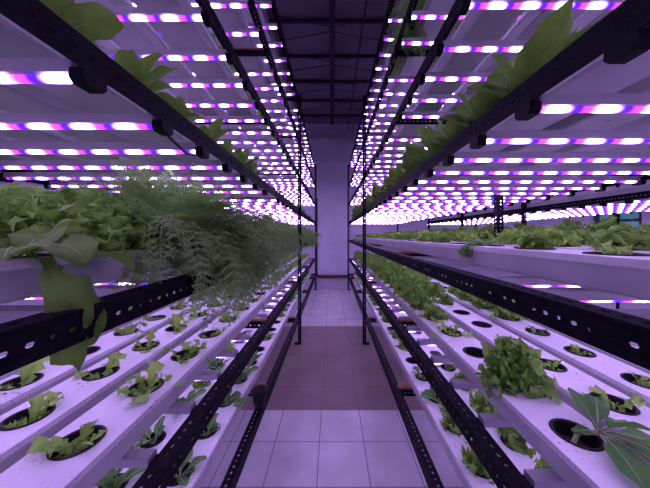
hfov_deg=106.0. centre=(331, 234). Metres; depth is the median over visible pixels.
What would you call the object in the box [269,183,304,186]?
light
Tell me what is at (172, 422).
trough
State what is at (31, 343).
trough
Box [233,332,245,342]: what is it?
light
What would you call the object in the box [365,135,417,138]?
light
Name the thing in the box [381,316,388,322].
lettuce
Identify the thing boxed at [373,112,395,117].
light
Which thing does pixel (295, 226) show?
greens
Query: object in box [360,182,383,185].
light
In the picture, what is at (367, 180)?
light
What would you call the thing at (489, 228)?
lettuce
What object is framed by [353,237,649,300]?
trough
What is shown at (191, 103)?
light
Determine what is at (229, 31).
light
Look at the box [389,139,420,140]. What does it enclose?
diffuser
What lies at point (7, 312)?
trough
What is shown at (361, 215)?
light
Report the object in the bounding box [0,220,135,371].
leafy plant
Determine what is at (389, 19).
light
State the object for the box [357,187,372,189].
light
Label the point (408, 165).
romaine lettuce
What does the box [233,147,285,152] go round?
light
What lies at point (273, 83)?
light
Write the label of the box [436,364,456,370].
pak choi
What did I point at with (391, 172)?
romaine lettuce
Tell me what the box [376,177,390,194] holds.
romaine lettuce
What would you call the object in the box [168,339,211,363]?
seedling
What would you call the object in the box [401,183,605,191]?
light
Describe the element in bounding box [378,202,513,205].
light
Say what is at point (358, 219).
diffuser
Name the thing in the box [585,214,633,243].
lettuce
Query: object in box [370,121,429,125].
light
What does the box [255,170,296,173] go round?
light
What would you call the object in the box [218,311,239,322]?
seedling
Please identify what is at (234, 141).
light
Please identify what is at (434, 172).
diffuser
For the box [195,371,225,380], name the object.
light
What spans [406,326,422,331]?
light
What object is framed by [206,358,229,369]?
pak choi
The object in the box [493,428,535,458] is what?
lettuce
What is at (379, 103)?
light
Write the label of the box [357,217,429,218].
light
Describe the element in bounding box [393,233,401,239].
lettuce
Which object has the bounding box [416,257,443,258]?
light
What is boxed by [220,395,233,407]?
cup
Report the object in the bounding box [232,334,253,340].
light
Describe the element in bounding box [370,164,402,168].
light
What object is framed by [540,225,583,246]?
lettuce
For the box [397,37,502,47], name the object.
light
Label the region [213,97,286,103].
light
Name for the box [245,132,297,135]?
light
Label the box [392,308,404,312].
light
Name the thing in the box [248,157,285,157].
diffuser
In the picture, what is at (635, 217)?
window
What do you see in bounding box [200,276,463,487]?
floor
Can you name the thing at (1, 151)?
diffuser
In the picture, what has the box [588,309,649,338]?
trough
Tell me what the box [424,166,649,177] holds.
light
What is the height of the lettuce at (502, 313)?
0.193 m
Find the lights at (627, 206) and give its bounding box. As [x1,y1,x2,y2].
[425,198,649,224]
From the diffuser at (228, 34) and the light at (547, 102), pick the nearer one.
the light at (547, 102)
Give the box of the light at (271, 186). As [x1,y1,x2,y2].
[271,186,305,188]
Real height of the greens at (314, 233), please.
0.522 m
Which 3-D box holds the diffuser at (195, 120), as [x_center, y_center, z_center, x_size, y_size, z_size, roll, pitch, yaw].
[-1.010,-0.746,1.606,1.128,0.009,0.018,0,0,0]
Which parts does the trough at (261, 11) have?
lid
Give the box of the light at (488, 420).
[472,413,513,430]
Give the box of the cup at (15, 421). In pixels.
[0,404,55,430]
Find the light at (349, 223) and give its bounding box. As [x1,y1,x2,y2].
[349,223,398,223]
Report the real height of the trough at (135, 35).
0.073 m
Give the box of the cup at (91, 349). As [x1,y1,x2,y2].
[87,346,100,354]
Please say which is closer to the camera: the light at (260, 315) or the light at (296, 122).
the light at (260, 315)
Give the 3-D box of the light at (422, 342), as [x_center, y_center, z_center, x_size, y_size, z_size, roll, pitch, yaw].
[1.065,0.628,1.420,1.186,0.046,0.044,0,0,0]
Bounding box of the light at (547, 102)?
[514,93,649,120]
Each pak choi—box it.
[94,468,146,487]
[130,416,165,448]
[166,448,206,486]
[176,388,206,400]
[192,413,219,439]
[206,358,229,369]
[218,389,245,407]
[231,366,257,383]
[243,350,263,365]
[263,332,277,340]
[387,329,399,338]
[411,366,427,380]
[421,385,445,406]
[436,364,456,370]
[525,325,550,335]
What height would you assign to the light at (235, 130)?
0.045 m
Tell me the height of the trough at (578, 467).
0.073 m
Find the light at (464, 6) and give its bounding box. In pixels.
[456,0,624,15]
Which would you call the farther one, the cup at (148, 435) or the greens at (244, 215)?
the greens at (244, 215)
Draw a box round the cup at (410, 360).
[406,357,418,363]
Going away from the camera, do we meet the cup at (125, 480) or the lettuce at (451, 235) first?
the cup at (125, 480)
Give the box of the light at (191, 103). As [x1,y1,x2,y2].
[184,100,260,109]
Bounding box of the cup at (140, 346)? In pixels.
[132,341,159,350]
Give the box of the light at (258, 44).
[255,42,285,48]
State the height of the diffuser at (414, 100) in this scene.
0.009 m
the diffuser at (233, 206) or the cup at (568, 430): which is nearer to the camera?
the cup at (568, 430)
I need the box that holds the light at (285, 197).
[285,197,311,199]
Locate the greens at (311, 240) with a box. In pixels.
[301,229,315,246]
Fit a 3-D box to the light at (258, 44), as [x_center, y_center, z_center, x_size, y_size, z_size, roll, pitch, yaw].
[-1.010,-1.696,2.190,1.186,0.045,0.044,0,0,0]
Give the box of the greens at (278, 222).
[278,222,300,257]
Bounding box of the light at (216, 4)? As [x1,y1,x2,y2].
[129,0,254,11]
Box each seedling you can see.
[0,356,49,394]
[0,390,64,430]
[22,419,107,460]
[72,351,126,386]
[109,324,145,339]
[114,361,184,404]
[132,331,168,354]
[143,315,169,320]
[165,314,197,334]
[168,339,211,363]
[169,302,188,309]
[189,307,212,317]
[198,328,224,338]
[207,301,221,306]
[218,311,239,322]
[236,303,252,313]
[245,296,264,305]
[431,319,472,336]
[538,358,567,371]
[563,343,596,357]
[581,384,645,415]
[582,241,649,255]
[620,371,649,388]
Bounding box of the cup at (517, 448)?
[500,435,526,451]
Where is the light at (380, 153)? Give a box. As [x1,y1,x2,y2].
[376,152,404,157]
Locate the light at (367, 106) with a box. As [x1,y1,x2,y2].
[364,105,382,107]
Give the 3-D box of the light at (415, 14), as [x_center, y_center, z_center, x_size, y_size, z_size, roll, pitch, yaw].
[1.010,-1.224,1.374,1.186,0.045,0.044,0,0,0]
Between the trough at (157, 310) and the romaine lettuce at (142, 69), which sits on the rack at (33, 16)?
the trough at (157, 310)
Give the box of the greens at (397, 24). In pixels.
[384,18,429,73]
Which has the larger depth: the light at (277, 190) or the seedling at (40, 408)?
the light at (277, 190)
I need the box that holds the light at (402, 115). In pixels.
[397,112,454,120]
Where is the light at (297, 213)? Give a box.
[244,212,298,214]
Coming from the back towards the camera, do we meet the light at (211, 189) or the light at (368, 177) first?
the light at (368, 177)
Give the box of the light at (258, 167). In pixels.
[257,166,294,169]
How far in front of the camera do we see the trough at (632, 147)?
1.20 m
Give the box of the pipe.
[317,198,317,274]
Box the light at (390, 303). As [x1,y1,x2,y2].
[386,301,397,305]
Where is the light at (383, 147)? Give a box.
[380,145,426,150]
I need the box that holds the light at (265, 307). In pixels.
[262,306,276,309]
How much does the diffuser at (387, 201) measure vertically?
0.009 m
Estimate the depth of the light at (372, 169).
2.85 m
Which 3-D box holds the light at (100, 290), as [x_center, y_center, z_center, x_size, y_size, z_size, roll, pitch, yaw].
[-1.065,0.157,0.640,1.186,0.045,0.044,0,0,0]
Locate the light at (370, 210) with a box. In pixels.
[369,209,476,211]
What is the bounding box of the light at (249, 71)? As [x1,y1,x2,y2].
[189,69,277,77]
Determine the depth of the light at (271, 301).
2.27 m
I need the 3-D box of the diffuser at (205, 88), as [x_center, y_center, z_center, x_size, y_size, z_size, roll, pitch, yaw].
[-1.010,-1.218,2.045,1.128,0.009,0.018,0,0,0]
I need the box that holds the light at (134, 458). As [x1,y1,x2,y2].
[112,449,166,474]
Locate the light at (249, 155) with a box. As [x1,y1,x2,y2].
[248,154,288,159]
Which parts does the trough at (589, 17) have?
lid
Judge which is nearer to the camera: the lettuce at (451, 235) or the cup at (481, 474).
the cup at (481, 474)
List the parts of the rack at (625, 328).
post, post, rail, rail, rail, rail, rail, post, post, rail, rail, rail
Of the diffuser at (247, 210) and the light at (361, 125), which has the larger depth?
the light at (361, 125)
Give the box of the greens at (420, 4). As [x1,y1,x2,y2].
[386,0,425,62]
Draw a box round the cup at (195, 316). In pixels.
[189,312,206,317]
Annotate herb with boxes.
[456,237,504,257]
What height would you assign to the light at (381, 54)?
0.045 m
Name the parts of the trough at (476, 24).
lid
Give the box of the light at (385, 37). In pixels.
[380,35,397,42]
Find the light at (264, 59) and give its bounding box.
[261,57,288,63]
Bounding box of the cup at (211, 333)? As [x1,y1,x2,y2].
[199,330,220,338]
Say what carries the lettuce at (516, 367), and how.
in the trough at (578, 467)
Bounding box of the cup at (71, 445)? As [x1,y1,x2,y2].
[46,425,106,460]
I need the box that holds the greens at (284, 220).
[281,220,302,256]
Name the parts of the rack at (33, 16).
rail, rail, rail, rail, rail, rail, rail, rail, post, post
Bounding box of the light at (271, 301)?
[267,300,278,303]
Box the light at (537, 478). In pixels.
[512,469,569,487]
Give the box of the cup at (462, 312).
[453,310,470,314]
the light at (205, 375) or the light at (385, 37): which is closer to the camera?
the light at (205, 375)
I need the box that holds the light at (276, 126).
[237,125,295,129]
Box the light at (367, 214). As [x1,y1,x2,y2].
[367,214,451,215]
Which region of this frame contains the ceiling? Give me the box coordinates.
[262,0,401,123]
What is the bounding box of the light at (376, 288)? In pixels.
[375,287,383,290]
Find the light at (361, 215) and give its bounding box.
[361,215,445,216]
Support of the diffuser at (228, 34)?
attached to the light at (229, 31)
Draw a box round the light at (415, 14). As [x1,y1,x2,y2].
[405,10,525,22]
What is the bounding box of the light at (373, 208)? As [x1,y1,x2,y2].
[372,207,486,209]
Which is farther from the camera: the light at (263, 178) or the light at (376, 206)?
the light at (263, 178)
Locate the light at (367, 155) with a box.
[359,154,399,157]
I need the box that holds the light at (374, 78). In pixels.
[370,77,387,82]
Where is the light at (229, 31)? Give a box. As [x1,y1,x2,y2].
[154,28,263,38]
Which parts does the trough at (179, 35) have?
lid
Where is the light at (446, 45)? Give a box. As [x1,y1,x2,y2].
[433,40,527,56]
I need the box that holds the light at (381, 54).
[376,52,391,58]
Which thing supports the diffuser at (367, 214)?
attached to the light at (367, 214)
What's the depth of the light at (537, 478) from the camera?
0.61 m
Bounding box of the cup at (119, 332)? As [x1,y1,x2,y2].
[113,328,138,335]
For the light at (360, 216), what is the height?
0.045 m
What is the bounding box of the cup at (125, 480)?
[98,473,128,487]
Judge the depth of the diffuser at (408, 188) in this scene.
1.45 m
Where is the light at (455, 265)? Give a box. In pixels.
[432,263,486,272]
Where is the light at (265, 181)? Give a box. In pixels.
[265,181,302,183]
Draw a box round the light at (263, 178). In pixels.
[260,177,297,179]
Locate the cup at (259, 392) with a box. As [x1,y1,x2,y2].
[251,384,267,408]
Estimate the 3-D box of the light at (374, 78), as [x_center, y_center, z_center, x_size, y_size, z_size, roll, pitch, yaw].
[1.010,-1.696,2.683,1.186,0.045,0.044,0,0,0]
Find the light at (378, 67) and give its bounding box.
[373,65,387,71]
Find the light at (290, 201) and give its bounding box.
[290,201,313,202]
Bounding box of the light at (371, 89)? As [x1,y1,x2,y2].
[367,88,389,92]
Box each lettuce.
[0,182,53,244]
[0,184,127,247]
[39,0,124,41]
[49,202,167,256]
[92,41,188,111]
[176,96,204,121]
[191,118,232,150]
[191,381,211,389]
[203,23,215,39]
[218,46,236,77]
[218,139,247,156]
[224,343,237,349]
[234,148,258,166]
[248,162,264,174]
[366,259,377,272]
[370,183,379,202]
[371,262,381,277]
[373,263,390,278]
[374,186,386,195]
[376,167,397,199]
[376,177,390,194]
[377,266,393,279]
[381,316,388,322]
[383,163,403,186]
[383,271,397,285]
[386,262,402,269]
[387,232,397,238]
[387,275,402,289]
[388,151,410,179]
[391,264,401,274]
[392,277,411,296]
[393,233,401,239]
[394,339,407,351]
[396,267,407,276]
[397,124,445,172]
[397,281,424,305]
[399,269,414,279]
[401,233,411,239]
[402,143,450,178]
[407,274,423,283]
[407,290,435,311]
[411,233,420,238]
[416,230,434,241]
[416,277,431,290]
[418,305,450,322]
[420,274,431,279]
[421,94,507,162]
[426,281,447,297]
[433,233,449,242]
[434,292,454,304]
[439,58,546,146]
[439,406,466,436]
[441,231,457,240]
[446,286,456,293]
[451,230,475,241]
[452,371,475,392]
[454,228,464,233]
[454,286,474,301]
[459,230,476,238]
[460,441,499,485]
[465,226,479,233]
[466,0,609,120]
[469,390,498,413]
[470,228,493,242]
[471,295,496,311]
[475,335,562,402]
[478,223,500,235]
[489,298,528,321]
[493,229,510,240]
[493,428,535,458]
[494,229,526,244]
[513,222,526,231]
[513,230,555,249]
[518,224,542,233]
[531,227,546,235]
[533,456,552,468]
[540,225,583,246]
[553,222,575,234]
[563,219,585,229]
[566,229,595,244]
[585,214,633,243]
[585,224,649,250]
[633,223,649,230]
[634,225,648,247]
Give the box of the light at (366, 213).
[365,212,459,214]
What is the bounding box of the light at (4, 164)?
[0,160,231,172]
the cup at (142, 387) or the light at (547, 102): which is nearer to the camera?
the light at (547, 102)
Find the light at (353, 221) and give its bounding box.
[353,221,411,221]
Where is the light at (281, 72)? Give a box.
[277,70,292,75]
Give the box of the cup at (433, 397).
[429,395,439,403]
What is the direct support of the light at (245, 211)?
attached to the rack at (33, 16)
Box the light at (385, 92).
[380,90,456,96]
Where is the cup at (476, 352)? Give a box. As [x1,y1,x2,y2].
[462,346,483,357]
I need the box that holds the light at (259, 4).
[254,1,275,9]
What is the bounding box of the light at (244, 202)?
[221,201,284,205]
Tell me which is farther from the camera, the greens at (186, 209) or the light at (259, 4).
the light at (259, 4)
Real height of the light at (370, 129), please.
0.045 m
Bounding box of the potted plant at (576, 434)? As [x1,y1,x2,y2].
[549,387,649,487]
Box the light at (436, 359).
[425,355,452,364]
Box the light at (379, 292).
[378,291,387,294]
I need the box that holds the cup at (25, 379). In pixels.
[0,373,43,390]
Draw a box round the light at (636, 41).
[603,23,649,63]
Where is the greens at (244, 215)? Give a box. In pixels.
[244,215,288,262]
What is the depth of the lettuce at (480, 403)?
1.36 m
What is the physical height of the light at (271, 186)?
0.045 m
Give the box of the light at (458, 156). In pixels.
[442,152,649,165]
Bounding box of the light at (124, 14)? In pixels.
[107,7,213,26]
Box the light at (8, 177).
[0,172,247,182]
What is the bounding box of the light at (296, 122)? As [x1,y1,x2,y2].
[287,121,304,124]
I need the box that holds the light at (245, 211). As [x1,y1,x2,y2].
[245,211,296,212]
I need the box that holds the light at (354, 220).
[354,220,417,220]
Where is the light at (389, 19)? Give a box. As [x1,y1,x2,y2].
[384,16,403,24]
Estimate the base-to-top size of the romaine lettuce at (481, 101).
0.312 m
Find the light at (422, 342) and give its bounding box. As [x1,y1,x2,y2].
[416,339,435,347]
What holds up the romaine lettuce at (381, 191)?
in the trough at (598, 76)
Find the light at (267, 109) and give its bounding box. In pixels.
[223,108,289,113]
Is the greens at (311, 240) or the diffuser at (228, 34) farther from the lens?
the greens at (311, 240)
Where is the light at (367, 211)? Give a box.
[367,211,467,212]
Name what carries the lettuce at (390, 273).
in the trough at (578, 467)
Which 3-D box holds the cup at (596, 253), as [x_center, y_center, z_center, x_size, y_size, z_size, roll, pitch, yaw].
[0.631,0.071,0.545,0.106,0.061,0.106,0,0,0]
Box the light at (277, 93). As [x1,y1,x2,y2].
[275,92,297,96]
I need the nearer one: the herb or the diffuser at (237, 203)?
the herb
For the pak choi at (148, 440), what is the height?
0.115 m
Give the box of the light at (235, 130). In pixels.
[221,128,275,135]
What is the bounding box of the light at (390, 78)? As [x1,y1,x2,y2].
[384,76,464,83]
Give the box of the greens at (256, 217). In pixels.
[253,217,285,247]
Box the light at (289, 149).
[286,148,302,151]
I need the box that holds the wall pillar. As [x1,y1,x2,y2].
[318,163,347,274]
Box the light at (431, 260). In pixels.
[418,259,462,267]
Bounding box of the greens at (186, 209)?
[58,152,291,335]
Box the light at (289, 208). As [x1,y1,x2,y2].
[227,207,291,209]
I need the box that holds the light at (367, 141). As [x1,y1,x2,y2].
[364,140,412,143]
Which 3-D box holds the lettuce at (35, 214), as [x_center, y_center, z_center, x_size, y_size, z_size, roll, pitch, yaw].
[-0.846,-0.028,0.834,0.409,0.280,0.426,0,0,-35]
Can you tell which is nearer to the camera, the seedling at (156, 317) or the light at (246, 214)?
the seedling at (156, 317)
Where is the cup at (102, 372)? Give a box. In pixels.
[81,366,119,380]
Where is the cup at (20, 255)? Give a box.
[10,253,53,257]
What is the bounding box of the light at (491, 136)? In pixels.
[470,130,649,148]
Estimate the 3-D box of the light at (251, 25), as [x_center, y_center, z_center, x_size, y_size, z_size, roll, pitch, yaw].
[-1.010,-1.696,2.000,1.186,0.045,0.044,0,0,0]
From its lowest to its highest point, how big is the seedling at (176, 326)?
0.125 m
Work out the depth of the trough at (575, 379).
0.89 m
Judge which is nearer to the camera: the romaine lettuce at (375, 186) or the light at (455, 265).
the light at (455, 265)
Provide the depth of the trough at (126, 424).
0.69 m
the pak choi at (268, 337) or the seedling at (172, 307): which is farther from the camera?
the pak choi at (268, 337)
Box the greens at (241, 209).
[233,209,293,276]
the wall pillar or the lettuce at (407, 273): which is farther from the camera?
the wall pillar
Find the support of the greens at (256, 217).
in the trough at (19, 277)
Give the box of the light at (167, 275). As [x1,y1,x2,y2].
[95,274,192,285]
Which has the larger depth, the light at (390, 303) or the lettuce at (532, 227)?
the light at (390, 303)
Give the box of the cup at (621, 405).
[589,392,640,415]
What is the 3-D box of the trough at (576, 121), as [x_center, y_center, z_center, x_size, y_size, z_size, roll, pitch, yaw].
[0.861,-0.391,3.047,0.168,0.073,6.640,0,0,0]
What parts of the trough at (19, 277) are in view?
lid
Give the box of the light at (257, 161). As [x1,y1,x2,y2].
[247,160,291,164]
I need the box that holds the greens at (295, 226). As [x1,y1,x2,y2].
[293,224,310,243]
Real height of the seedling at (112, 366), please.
0.121 m
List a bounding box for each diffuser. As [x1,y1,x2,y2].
[0,75,71,83]
[0,124,152,129]
[0,150,194,153]
[0,167,221,168]
[6,177,239,179]
[51,185,251,186]
[95,283,146,284]
[109,56,225,59]
[109,191,261,192]
[117,16,201,20]
[133,4,247,7]
[158,33,258,35]
[169,84,241,86]
[186,104,253,106]
[193,73,272,74]
[193,120,263,121]
[205,88,278,89]
[216,142,276,143]
[225,200,275,200]
[226,132,270,133]
[227,208,288,208]
[233,150,281,151]
[233,206,284,206]
[237,203,280,203]
[245,211,291,211]
[247,210,291,210]
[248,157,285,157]
[249,27,276,28]
[256,5,271,7]
[256,45,281,46]
[257,168,291,168]
[258,163,288,163]
[261,100,282,101]
[262,60,285,61]
[262,172,294,172]
[263,179,297,179]
[266,182,299,182]
[271,119,289,120]
[358,219,419,219]
[360,218,427,218]
[362,217,432,217]
[364,216,437,216]
[366,215,443,215]
[367,213,456,213]
[367,214,449,214]
[370,130,395,131]
[372,210,472,210]
[375,208,483,208]
[378,206,493,206]
[382,204,508,204]
[384,93,453,94]
[387,201,524,201]
[388,80,464,81]
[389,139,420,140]
[392,197,544,198]
[399,193,568,194]
[402,42,432,44]
[403,116,440,117]
[408,188,598,189]
[412,16,520,18]
[413,99,461,101]
[419,181,637,182]
[425,78,486,80]
[434,172,649,173]
[443,47,522,51]
[455,159,649,161]
[469,3,620,8]
[486,139,649,143]
[521,285,577,286]
[540,106,649,112]
[581,301,649,301]
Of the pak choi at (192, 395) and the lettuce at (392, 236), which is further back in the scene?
the lettuce at (392, 236)
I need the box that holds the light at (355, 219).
[355,219,421,220]
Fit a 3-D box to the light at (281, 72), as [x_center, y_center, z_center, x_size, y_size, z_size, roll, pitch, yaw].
[-1.010,-1.696,2.570,1.186,0.045,0.044,0,0,0]
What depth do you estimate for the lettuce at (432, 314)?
1.50 m
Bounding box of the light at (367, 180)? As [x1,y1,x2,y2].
[362,179,383,182]
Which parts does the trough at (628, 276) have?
lid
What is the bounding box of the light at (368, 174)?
[365,173,387,176]
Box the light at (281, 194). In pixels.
[281,194,309,196]
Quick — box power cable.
[167,136,197,155]
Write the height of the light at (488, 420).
0.046 m
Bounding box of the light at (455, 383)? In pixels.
[447,379,476,393]
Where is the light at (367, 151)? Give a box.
[360,150,404,153]
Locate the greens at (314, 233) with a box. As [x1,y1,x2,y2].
[297,225,320,247]
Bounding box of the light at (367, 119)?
[360,118,377,121]
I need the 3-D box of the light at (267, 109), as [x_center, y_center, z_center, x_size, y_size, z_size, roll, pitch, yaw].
[-1.010,-1.224,2.415,1.186,0.045,0.044,0,0,0]
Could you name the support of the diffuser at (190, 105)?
attached to the light at (191, 103)
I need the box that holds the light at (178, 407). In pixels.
[163,401,200,416]
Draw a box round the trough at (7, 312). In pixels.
[0,305,44,322]
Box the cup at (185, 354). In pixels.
[170,349,197,360]
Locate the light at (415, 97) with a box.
[406,94,473,104]
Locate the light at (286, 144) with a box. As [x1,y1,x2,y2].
[254,143,301,146]
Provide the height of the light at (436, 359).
0.046 m
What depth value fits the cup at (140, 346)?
1.14 m
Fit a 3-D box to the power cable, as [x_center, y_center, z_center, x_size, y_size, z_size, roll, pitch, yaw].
[-0.443,-0.267,0.725,0.017,0.051,0.215,0,0,0]
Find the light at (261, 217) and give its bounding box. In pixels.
[261,217,305,218]
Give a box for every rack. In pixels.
[0,0,316,487]
[347,0,649,487]
[428,185,649,308]
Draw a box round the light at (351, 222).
[351,222,405,222]
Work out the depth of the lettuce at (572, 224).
1.57 m
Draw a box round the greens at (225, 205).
[158,172,295,313]
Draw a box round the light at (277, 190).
[277,190,307,192]
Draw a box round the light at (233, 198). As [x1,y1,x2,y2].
[214,197,279,202]
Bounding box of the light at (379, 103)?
[376,102,445,107]
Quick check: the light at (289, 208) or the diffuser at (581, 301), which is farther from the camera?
the light at (289, 208)
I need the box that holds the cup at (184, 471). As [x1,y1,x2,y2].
[166,462,191,486]
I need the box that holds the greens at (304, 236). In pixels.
[291,222,307,252]
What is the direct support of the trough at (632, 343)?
on the rack at (625, 328)
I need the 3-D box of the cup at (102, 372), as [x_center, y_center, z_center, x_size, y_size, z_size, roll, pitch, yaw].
[-0.861,0.543,0.915,0.106,0.061,0.106,0,0,0]
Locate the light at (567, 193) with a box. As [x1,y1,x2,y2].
[394,189,574,196]
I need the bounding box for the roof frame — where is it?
[266,0,397,128]
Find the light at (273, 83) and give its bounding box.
[271,82,294,86]
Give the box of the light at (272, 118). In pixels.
[270,117,292,121]
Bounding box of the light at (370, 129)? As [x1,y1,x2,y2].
[367,128,396,132]
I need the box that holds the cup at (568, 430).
[549,418,604,451]
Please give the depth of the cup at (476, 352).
1.11 m
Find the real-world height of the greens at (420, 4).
0.362 m
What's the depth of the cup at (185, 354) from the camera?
1.06 m
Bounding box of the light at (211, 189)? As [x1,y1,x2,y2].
[85,187,267,194]
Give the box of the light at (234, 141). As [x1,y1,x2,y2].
[216,139,280,145]
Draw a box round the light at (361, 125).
[359,124,375,127]
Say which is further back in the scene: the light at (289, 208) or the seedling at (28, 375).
the light at (289, 208)
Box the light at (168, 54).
[100,49,234,64]
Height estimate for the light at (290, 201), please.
0.045 m
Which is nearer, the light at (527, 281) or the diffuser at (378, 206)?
the light at (527, 281)
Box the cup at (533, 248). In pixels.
[513,247,555,249]
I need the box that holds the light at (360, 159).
[357,158,371,161]
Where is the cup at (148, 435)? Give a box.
[140,431,165,448]
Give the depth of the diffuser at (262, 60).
2.37 m
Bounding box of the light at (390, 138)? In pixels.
[384,136,420,142]
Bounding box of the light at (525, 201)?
[382,198,529,203]
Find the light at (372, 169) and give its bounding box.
[367,168,395,172]
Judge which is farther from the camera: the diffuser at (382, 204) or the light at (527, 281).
the diffuser at (382, 204)
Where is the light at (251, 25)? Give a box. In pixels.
[248,23,280,31]
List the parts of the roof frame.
rail, tie rod, tie rod, tie rod, tie rod, tie rod, rail, tie rod, tie rod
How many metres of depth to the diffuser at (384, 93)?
2.11 m
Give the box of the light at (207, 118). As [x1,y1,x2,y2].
[193,116,268,124]
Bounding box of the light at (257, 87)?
[205,85,282,91]
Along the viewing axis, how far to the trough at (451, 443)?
1.34 m
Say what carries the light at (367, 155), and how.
attached to the rack at (625, 328)
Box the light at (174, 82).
[158,78,249,90]
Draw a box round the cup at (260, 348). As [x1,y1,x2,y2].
[257,346,264,351]
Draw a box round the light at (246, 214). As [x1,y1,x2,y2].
[246,214,296,214]
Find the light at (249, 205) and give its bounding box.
[233,204,288,207]
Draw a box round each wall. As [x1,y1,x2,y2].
[0,169,117,304]
[291,124,460,272]
[464,174,649,308]
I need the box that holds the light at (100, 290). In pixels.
[28,285,149,304]
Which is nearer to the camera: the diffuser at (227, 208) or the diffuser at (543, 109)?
the diffuser at (543, 109)
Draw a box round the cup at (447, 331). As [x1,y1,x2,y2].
[441,328,461,336]
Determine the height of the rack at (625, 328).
3.190 m
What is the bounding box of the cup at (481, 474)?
[472,471,490,478]
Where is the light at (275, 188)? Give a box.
[275,188,306,190]
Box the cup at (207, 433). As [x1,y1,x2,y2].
[197,426,217,439]
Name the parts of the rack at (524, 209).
post, rail, post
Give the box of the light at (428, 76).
[417,72,491,84]
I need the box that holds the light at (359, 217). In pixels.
[359,217,434,218]
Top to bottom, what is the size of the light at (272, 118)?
0.045 m
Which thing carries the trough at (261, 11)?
on the rack at (33, 16)
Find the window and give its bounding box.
[594,211,641,227]
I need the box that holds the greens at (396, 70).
[391,57,404,75]
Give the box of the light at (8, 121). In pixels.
[0,113,173,135]
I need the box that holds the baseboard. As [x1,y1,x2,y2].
[311,273,353,277]
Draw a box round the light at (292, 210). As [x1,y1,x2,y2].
[247,209,294,211]
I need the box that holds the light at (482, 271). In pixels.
[453,268,525,280]
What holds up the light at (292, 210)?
attached to the rack at (33, 16)
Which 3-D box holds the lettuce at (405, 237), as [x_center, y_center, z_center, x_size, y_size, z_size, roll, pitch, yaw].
[0.633,0.042,2.092,0.106,0.119,0.124,0,0,16]
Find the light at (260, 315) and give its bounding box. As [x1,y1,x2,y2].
[254,313,267,317]
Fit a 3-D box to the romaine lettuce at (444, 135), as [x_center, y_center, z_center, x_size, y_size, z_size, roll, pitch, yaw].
[0.671,-0.508,1.213,0.371,0.312,0.419,0,0,-7]
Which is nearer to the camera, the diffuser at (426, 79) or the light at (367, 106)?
the diffuser at (426, 79)
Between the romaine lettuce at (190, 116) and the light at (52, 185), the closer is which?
the romaine lettuce at (190, 116)
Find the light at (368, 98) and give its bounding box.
[365,97,386,101]
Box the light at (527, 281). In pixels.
[477,276,577,290]
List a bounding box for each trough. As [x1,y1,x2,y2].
[0,14,273,196]
[0,84,254,196]
[0,109,228,196]
[0,134,122,171]
[0,154,112,180]
[0,182,59,191]
[0,246,208,303]
[0,255,301,473]
[0,255,310,487]
[0,256,289,415]
[0,286,211,379]
[0,291,174,356]
[0,305,44,322]
[74,0,284,180]
[94,275,299,487]
[95,40,269,180]
[131,0,297,180]
[148,22,272,165]
[159,272,310,487]
[205,26,275,138]
[213,9,306,173]
[242,0,310,166]
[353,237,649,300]
[353,255,649,487]
[354,0,407,162]
[354,274,504,487]
[356,10,523,195]
[357,0,454,172]
[366,10,585,195]
[374,287,540,474]
[385,20,460,144]
[391,260,649,373]
[398,20,516,157]
[404,267,649,407]
[411,239,649,253]
[414,264,638,346]
[421,52,649,175]
[430,182,649,220]
[430,297,649,463]
[451,75,649,175]
[489,115,649,175]
[528,144,649,175]
[566,162,649,175]
[569,10,611,33]
[588,309,649,338]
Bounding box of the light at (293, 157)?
[266,156,305,159]
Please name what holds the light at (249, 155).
attached to the rack at (33, 16)
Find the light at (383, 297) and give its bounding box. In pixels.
[382,296,392,299]
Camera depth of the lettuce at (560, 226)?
1.39 m
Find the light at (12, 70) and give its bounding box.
[0,58,106,93]
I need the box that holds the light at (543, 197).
[388,194,550,200]
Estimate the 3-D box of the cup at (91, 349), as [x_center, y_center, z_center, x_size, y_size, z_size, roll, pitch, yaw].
[-1.091,0.543,1.080,0.106,0.061,0.106,0,0,0]
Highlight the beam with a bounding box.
[304,139,359,165]
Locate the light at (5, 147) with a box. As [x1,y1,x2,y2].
[0,142,209,158]
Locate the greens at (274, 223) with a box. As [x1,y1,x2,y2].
[250,212,305,264]
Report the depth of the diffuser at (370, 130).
2.86 m
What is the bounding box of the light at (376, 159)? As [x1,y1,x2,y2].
[373,158,402,163]
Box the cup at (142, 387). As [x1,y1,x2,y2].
[128,378,163,396]
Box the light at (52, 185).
[43,181,258,189]
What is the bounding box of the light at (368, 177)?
[364,176,388,178]
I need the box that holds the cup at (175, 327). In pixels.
[165,324,186,331]
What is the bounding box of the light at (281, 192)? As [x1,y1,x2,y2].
[281,192,308,194]
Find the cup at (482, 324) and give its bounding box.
[471,321,491,327]
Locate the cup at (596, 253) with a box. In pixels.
[582,252,649,255]
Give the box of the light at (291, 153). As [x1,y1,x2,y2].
[283,152,304,155]
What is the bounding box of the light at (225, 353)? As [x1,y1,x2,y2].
[216,350,241,358]
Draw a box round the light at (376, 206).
[375,205,493,207]
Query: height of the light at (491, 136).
0.045 m
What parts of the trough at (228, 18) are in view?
lid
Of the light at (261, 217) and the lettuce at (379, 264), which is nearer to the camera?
the lettuce at (379, 264)
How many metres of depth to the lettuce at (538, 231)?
1.29 m
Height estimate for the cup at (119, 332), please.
0.061 m
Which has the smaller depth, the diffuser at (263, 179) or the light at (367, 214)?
the light at (367, 214)
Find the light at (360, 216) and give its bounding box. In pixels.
[360,216,439,217]
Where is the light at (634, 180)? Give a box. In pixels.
[411,176,646,185]
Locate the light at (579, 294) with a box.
[522,288,649,308]
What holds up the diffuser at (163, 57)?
attached to the light at (168, 54)

